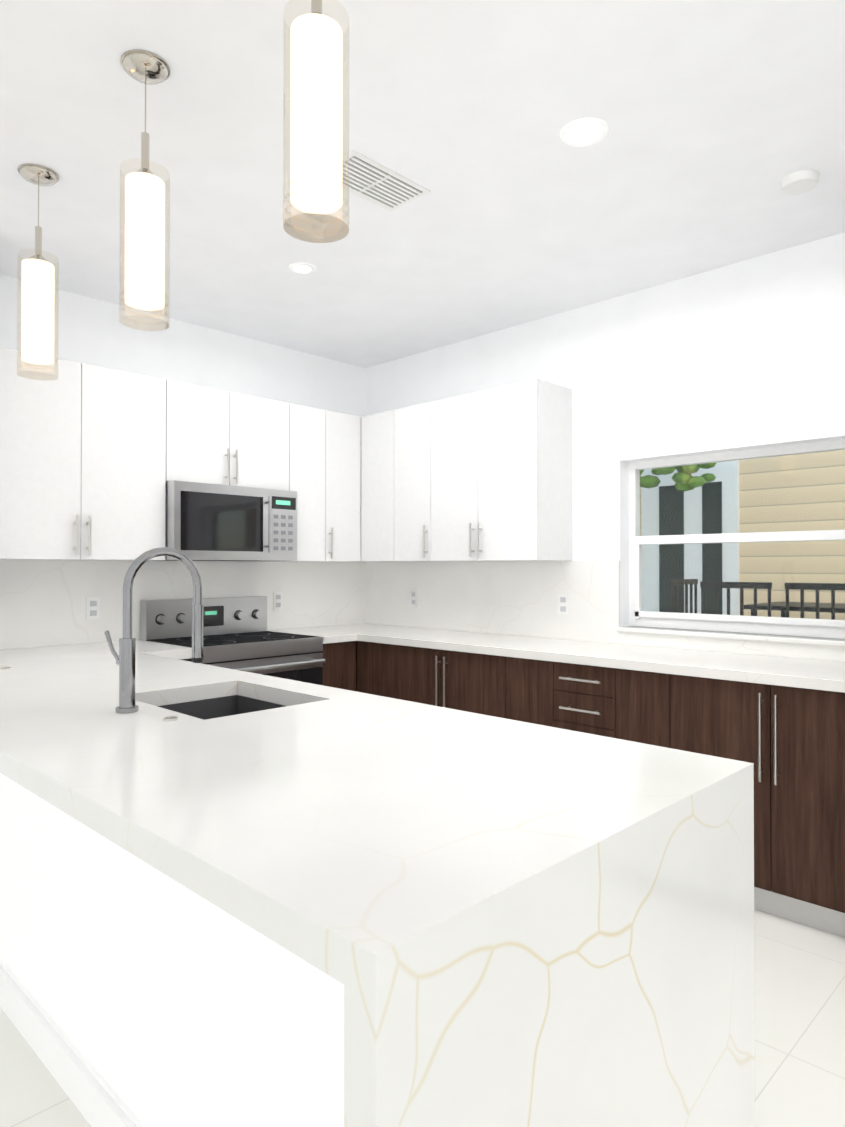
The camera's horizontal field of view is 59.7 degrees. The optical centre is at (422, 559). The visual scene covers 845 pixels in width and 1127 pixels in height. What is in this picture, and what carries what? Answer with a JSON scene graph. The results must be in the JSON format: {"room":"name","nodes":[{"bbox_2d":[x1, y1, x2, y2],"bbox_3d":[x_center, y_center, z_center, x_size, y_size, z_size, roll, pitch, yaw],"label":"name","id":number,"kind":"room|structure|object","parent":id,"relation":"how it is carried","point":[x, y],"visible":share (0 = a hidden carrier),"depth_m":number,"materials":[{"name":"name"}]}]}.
{"room":"kitchen","nodes":[
{"label":"kitchen","id":0,"kind":"room"},
{"bbox_2d":[0,275,365,561],"bbox_3d":[-3.093,-0.024,2.614,0.200,2.730,7.900,-1,-1,44],"label":"wall","id":1,"kind":"structure","parent":0,"point":[94,332],"depth_m":4.27,"materials":[{"name":"paint"}]},
{"bbox_2d":[0,347,87,559],"bbox_3d":[-1.885,-0.470,3.478,0.328,0.940,0.405,-1,-1,44],"label":"upper cabinet","id":2,"kind":"object","parent":1,"relation":"attached to","point":[42,422],"depth_m":3.38,"materials":[{"name":"white paint"}]},
{"bbox_2d":[84,364,171,560],"bbox_3d":[-1.595,-0.467,3.775,0.328,0.940,0.426,-1,-1,44],"label":"upper cabinet","id":3,"kind":"object","parent":1,"relation":"attached to","point":[94,459],"depth_m":3.66,"materials":[{"name":"white paint"}]},
{"bbox_2d":[0,560,363,648],"bbox_3d":[-1.287,0.234,4.311,0.015,0.449,2.505,-1,-1,44],"label":"backsplash","id":4,"kind":"structure","parent":1,"relation":"attached to","point":[42,602],"depth_m":4.03,"materials":[{"name":"stone"}]},
{"bbox_2d":[86,597,99,619],"bbox_3d":[-1.721,0.254,3.848,0.008,0.114,0.070,-1,-1,44],"label":"electrical outlet","id":5,"kind":"object","parent":4,"relation":"attached to","point":[92,607],"visible":1,"depth_m":3.85,"materials":[{"name":"white plastic"}]},
{"bbox_2d":[273,592,282,609],"bbox_3d":[-0.917,0.262,4.673,0.008,0.114,0.070,-1,-1,44],"label":"electrical outlet","id":6,"kind":"object","parent":4,"relation":"attached to","point":[277,600],"visible":1,"depth_m":4.67,"materials":[{"name":"white plastic"}]},
{"bbox_2d":[168,381,231,484],"bbox_3d":[-1.316,-0.670,4.064,0.328,0.528,0.370,-1,-1,44],"label":"upper cabinet","id":7,"kind":"object","parent":1,"relation":"attached to","point":[201,416],"depth_m":3.96,"materials":[{"name":"white paint"}]},
{"bbox_2d":[157,480,296,560],"bbox_3d":[-1.127,-0.198,4.155,0.464,0.408,0.766,-1,-1,44],"label":"over-the-range microwave","id":8,"kind":"object","parent":7,"relation":"attached to","point":[210,522],"visible":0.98,"depth_m":3.99,"materials":[{"name":"silver metal"}]},
{"bbox_2d":[232,392,291,490],"bbox_3d":[-1.047,-0.668,4.339,0.328,0.528,0.400,-1,-1,44],"label":"upper cabinet","id":9,"kind":"object","parent":1,"relation":"attached to","point":[261,427],"depth_m":4.23,"materials":[{"name":"white paint"}]},
{"bbox_2d":[259,404,327,561],"bbox_3d":[-0.812,-0.459,4.579,0.328,0.940,0.270,-1,-1,44],"label":"upper cabinet","id":10,"kind":"object","parent":1,"relation":"attached to","point":[309,424],"depth_m":4.48,"materials":[{"name":"white paint"}]},
{"bbox_2d":[328,411,359,561],"bbox_3d":[-0.618,-0.457,4.778,0.328,0.940,0.286,-1,-1,44],"label":"upper cabinet","id":11,"kind":"object","parent":1,"relation":"attached to","point":[343,429],"depth_m":4.67,"materials":[{"name":"white paint"}]},
{"bbox_2d":[0,909,844,1126],"bbox_3d":[-0.088,1.365,-0.119,8.500,0.100,7.800,-1,-1,44],"label":"floor","id":12,"kind":"structure","parent":0,"point":[799,971],"depth_m":2.01,"materials":[{"name":"tile"}]},
{"bbox_2d":[28,759,107,1126],"bbox_3d":[-0.837,0.901,1.997,0.545,0.869,0.220,-1,-1,44],"label":"base cabinet","id":13,"kind":"object","parent":12,"relation":"on","point":[68,806],"depth_m":1.83,"materials":[{"name":"stone"}]},
{"bbox_2d":[140,596,324,684],"bbox_3d":[-1.021,0.788,4.042,0.704,1.135,0.766,-1,-1,44],"label":"range","id":14,"kind":"object","parent":12,"relation":"on","point":[237,635],"visible":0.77,"depth_m":4.03,"materials":[{"name":"silver metal"}]},
{"bbox_2d":[320,643,354,690],"bbox_3d":[-0.696,0.921,4.493,0.564,0.879,0.328,-1,-1,44],"label":"base cabinet","id":15,"kind":"object","parent":12,"relation":"on","point":[339,665],"depth_m":4.31,"materials":[{"name":"brown wood"}]},
{"bbox_2d":[108,735,591,1126],"bbox_3d":[-0.243,0.895,1.418,1.115,0.869,0.220,-1,-1,44],"label":"base cabinet","id":16,"kind":"object","parent":12,"relation":"on","point":[230,897],"depth_m":1.04,"materials":[{"name":"stone"}]},
{"bbox_2d":[0,663,203,778],"bbox_3d":[-1.332,0.444,2.326,1.683,0.050,0.463,-1,-1,44],"label":"countertop","id":17,"kind":"structure","parent":16,"relation":"on","point":[47,722],"depth_m":1.86,"materials":[{"name":"white stone"}]},
{"bbox_2d":[104,547,203,712],"bbox_3d":[-0.763,0.190,2.112,0.125,0.452,0.256,-1,-1,44],"label":"faucet","id":18,"kind":"object","parent":17,"relation":"on","point":[125,658],"visible":1,"depth_m":2.02,"materials":[{"name":"silver metal"}]},
{"bbox_2d":[104,639,191,658],"bbox_3d":[-1.430,0.457,3.717,0.602,0.050,0.268,-1,-1,44],"label":"countertop","id":19,"kind":"structure","parent":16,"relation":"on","point":[177,652],"depth_m":3.58,"materials":[{"name":"white stone"}]},
{"bbox_2d":[0,643,367,710],"bbox_3d":[-1.152,0.449,2.869,2.183,0.050,0.559,-1,-1,44],"label":"countertop","id":20,"kind":"structure","parent":16,"relation":"on","point":[90,664],"depth_m":2.64,"materials":[{"name":"white stone"}]},
{"bbox_2d":[156,691,327,734],"bbox_3d":[-0.606,0.560,2.238,0.532,0.208,0.430,-1,-1,44],"label":"sink","id":21,"kind":"object","parent":20,"relation":"in","point":[234,708],"depth_m":2.43,"materials":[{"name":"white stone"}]},
{"bbox_2d":[140,699,611,874],"bbox_3d":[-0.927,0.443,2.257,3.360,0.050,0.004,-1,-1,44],"label":"countertop","id":22,"kind":"structure","parent":16,"relation":"on","point":[595,844],"depth_m":1.27,"materials":[{"name":"white stone"}]},
{"bbox_2d":[355,643,386,696],"bbox_3d":[-0.091,0.921,4.498,0.284,0.879,0.563,-1,-1,44],"label":"base cabinet","id":23,"kind":"object","parent":12,"relation":"on","point":[370,658],"depth_m":4.31,"materials":[{"name":"brown wood"}]},
{"bbox_2d":[272,627,358,642],"bbox_3d":[-0.699,0.460,4.466,0.604,0.040,0.279,-1,-1,44],"label":"countertop","id":24,"kind":"structure","parent":23,"relation":"on","point":[329,636],"depth_m":4.35,"materials":[{"name":"white stone"}]},
{"bbox_2d":[387,643,502,717],"bbox_3d":[0.308,0.917,4.110,0.830,0.879,0.563,-1,-1,44],"label":"base cabinet","id":25,"kind":"object","parent":12,"relation":"on","point":[458,680],"depth_m":3.88,"materials":[{"name":"brown wood"}]},
{"bbox_2d":[244,711,715,1126],"bbox_3d":[-0.011,0.898,1.655,1.115,0.869,0.443,-1,-1,44],"label":"countertop","id":26,"kind":"structure","parent":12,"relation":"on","point":[654,1056],"depth_m":1.24,"materials":[{"name":"stone"}]},
{"bbox_2d":[503,659,546,725],"bbox_3d":[0.706,0.913,3.722,0.280,0.879,0.563,-1,-1,44],"label":"base cabinet","id":27,"kind":"object","parent":12,"relation":"on","point":[524,680],"depth_m":3.54,"materials":[{"name":"brown wood"}]},
{"bbox_2d":[547,663,610,736],"bbox_3d":[0.920,0.911,3.513,0.320,0.879,0.563,-1,-1,44],"label":"base cabinet","id":28,"kind":"object","parent":12,"relation":"on","point":[578,698],"depth_m":3.32,"materials":[{"name":"brown wood"}]},
{"bbox_2d":[611,667,662,746],"bbox_3d":[1.125,0.909,3.314,0.250,0.879,0.563,-1,-1,44],"label":"base cabinet","id":29,"kind":"object","parent":12,"relation":"on","point":[636,696],"depth_m":3.13,"materials":[{"name":"brown wood"}]},
{"bbox_2d":[663,675,844,936],"bbox_3d":[1.514,0.905,2.935,0.838,0.879,0.563,-1,-1,44],"label":"base cabinet","id":30,"kind":"object","parent":12,"relation":"on","point":[778,722],"depth_m":2.71,"materials":[{"name":"brown wood"}]},
{"bbox_2d":[311,623,844,694],"bbox_3d":[0.596,0.453,3.813,3.372,0.040,0.593,-1,-1,44],"label":"countertop","id":31,"kind":"structure","parent":30,"relation":"on","point":[772,671],"depth_m":3.33,"materials":[{"name":"white stone"}]},
{"bbox_2d":[0,0,844,367],"bbox_3d":[-0.086,-1.467,-0.233,8.700,0.100,8.000,-1,-1,44],"label":"ceiling","id":32,"kind":"structure","parent":0,"point":[722,118],"depth_m":2.51,"materials":[{"name":"paint"}]},
{"bbox_2d":[16,163,58,380],"bbox_3d":[-1.379,-1.033,2.642,0.134,0.750,0.134,-1,-1,44],"label":"pendant light","id":33,"kind":"object","parent":32,"relation":"hanging from","point":[37,318],"visible":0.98,"depth_m":2.60,"materials":[{"name":"white glass"}]},
{"bbox_2d":[119,49,169,330],"bbox_3d":[-0.781,-1.039,2.074,0.134,0.750,0.134,-1,-1,44],"label":"pendant light","id":34,"kind":"object","parent":32,"relation":"hanging from","point":[144,228],"visible":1,"depth_m":2.03,"materials":[{"name":"white glass"}]},
{"bbox_2d":[289,262,315,273],"bbox_3d":[-0.568,-1.376,3.479,0.128,0.007,0.128,-1,-1,44],"label":"recessed light","id":35,"kind":"object","parent":32,"relation":"in","point":[301,267],"visible":1,"depth_m":3.47,"materials":[{"name":"paint"}]},
{"bbox_2d":[283,0,349,242],"bbox_3d":[-0.215,-1.044,1.494,0.134,0.750,0.134,-1,-1,44],"label":"pendant light","id":36,"kind":"object","parent":32,"relation":"hanging from","point":[316,138],"visible":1,"depth_m":1.45,"materials":[{"name":"white glass"}]},
{"bbox_2d":[342,150,430,211],"bbox_3d":[-0.181,-1.382,2.707,0.220,0.011,0.380,-1,-1,44],"label":"ceiling vent","id":37,"kind":"object","parent":32,"relation":"in","point":[378,184],"visible":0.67,"depth_m":2.71,"materials":[{"name":"white plastic"}]},
{"bbox_2d":[560,117,609,146],"bbox_3d":[0.527,-1.387,2.394,0.158,0.007,0.158,-1,-1,44],"label":"recessed light","id":38,"kind":"object","parent":32,"relation":"in","point":[584,132],"visible":1,"depth_m":2.38,"materials":[{"name":"paint"}]},
{"bbox_2d":[780,170,819,194],"bbox_3d":[1.375,-1.373,2.685,0.130,0.030,0.130,-1,-1,44],"label":"smoke detector","id":39,"kind":"object","parent":32,"relation":"attached to","point":[799,182],"visible":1,"depth_m":2.66,"materials":[{"name":"white plastic"}]},
{"bbox_2d":[366,232,844,640],"bbox_3d":[2.673,-0.026,2.370,8.400,2.730,0.200,-1,-1,44],"label":"wall","id":40,"kind":"structure","parent":0,"point":[746,354],"depth_m":3.65,"materials":[{"name":"paint"}]},
{"bbox_2d":[360,410,391,561],"bbox_3d":[-0.180,-0.457,4.783,0.328,0.940,0.328,-1,-1,44],"label":"upper cabinet","id":41,"kind":"object","parent":40,"relation":"attached to","point":[375,429],"depth_m":4.67,"materials":[{"name":"white paint"}]},
{"bbox_2d":[392,403,427,561],"bbox_3d":[0.050,-0.459,4.559,0.314,0.940,0.328,-1,-1,44],"label":"upper cabinet","id":42,"kind":"object","parent":40,"relation":"attached to","point":[409,424],"depth_m":4.45,"materials":[{"name":"white paint"}]},
{"bbox_2d":[428,393,471,561],"bbox_3d":[0.291,-0.462,4.324,0.360,0.940,0.328,-1,-1,44],"label":"upper cabinet","id":43,"kind":"object","parent":40,"relation":"attached to","point":[449,419],"depth_m":4.22,"materials":[{"name":"white paint"}]},
{"bbox_2d":[472,379,571,560],"bbox_3d":[0.563,-0.464,4.058,0.400,0.940,0.328,-1,-1,44],"label":"upper cabinet","id":44,"kind":"object","parent":40,"relation":"attached to","point":[522,431],"depth_m":3.93,"materials":[{"name":"white paint"}]},
{"bbox_2d":[364,561,844,661],"bbox_3d":[0.803,0.231,4.039,3.388,0.449,0.015,-1,-1,44],"label":"backsplash","id":45,"kind":"structure","parent":40,"relation":"attached to","point":[520,598],"depth_m":4.25,"materials":[{"name":"stone"}]},
{"bbox_2d":[410,589,417,606],"bbox_3d":[-0.058,0.254,4.862,0.070,0.114,0.008,-1,-1,44],"label":"electrical outlet","id":46,"kind":"object","parent":45,"relation":"attached to","point":[413,598],"visible":1,"depth_m":4.86,"materials":[{"name":"white plastic"}]},
{"bbox_2d":[558,594,568,614],"bbox_3d":[0.774,0.246,4.051,0.070,0.114,0.008,-1,-1,44],"label":"electrical outlet","id":47,"kind":"object","parent":45,"relation":"attached to","point":[563,604],"visible":1,"depth_m":4.05,"materials":[{"name":"white plastic"}]},
{"bbox_2d":[617,626,844,645],"bbox_3d":[1.504,0.355,3.481,1.170,0.020,0.235,-1,-1,44],"label":"window sill","id":48,"kind":"structure","parent":40,"relation":"attached to","point":[783,638],"depth_m":3.39,"materials":[{"name":"stone"}]},
{"bbox_2d":[628,439,844,638],"bbox_3d":[1.522,-0.087,3.503,1.170,0.865,0.065,-1,-1,44],"label":"window","id":49,"kind":"structure","parent":40,"relation":"in","point":[800,626],"depth_m":3.55,"materials":[{"name":"glass"}]},
{"label":"outside","id":50,"kind":"structure","parent":0,"visible":0},
{"bbox_3d":[1.931,1.266,5.106,10.500,0.440,2.700,-1,-1,44],"label":"ground","id":51,"kind":"structure","parent":50,"visible":0},
{"bbox_2d":[640,462,716,490],"bbox_3d":[1.408,-0.035,6.568,0.653,2.889,2.321,1,-1,-42],"label":"foliage","id":52,"kind":"object","parent":51,"relation":"on","point":[688,471],"depth_m":5.83,"materials":[{"name":"plant"}]},
{"bbox_2d":[640,450,844,619],"bbox_3d":[2.925,-0.624,6.145,10.500,5.000,0.250,-1,-1,44],"label":"house siding","id":53,"kind":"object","parent":51,"relation":"on","point":[760,486],"depth_m":6.20,"materials":[{"name":"beige wood"}]},
{"bbox_2d":[670,579,844,619],"bbox_3d":[2.594,0.593,4.919,1.920,0.900,1.250,-1,-1,44],"label":"patio furniture","id":54,"kind":"object","parent":51,"relation":"on","point":[782,607],"depth_m":4.74,"materials":[{"name":"metal"}]}
]}

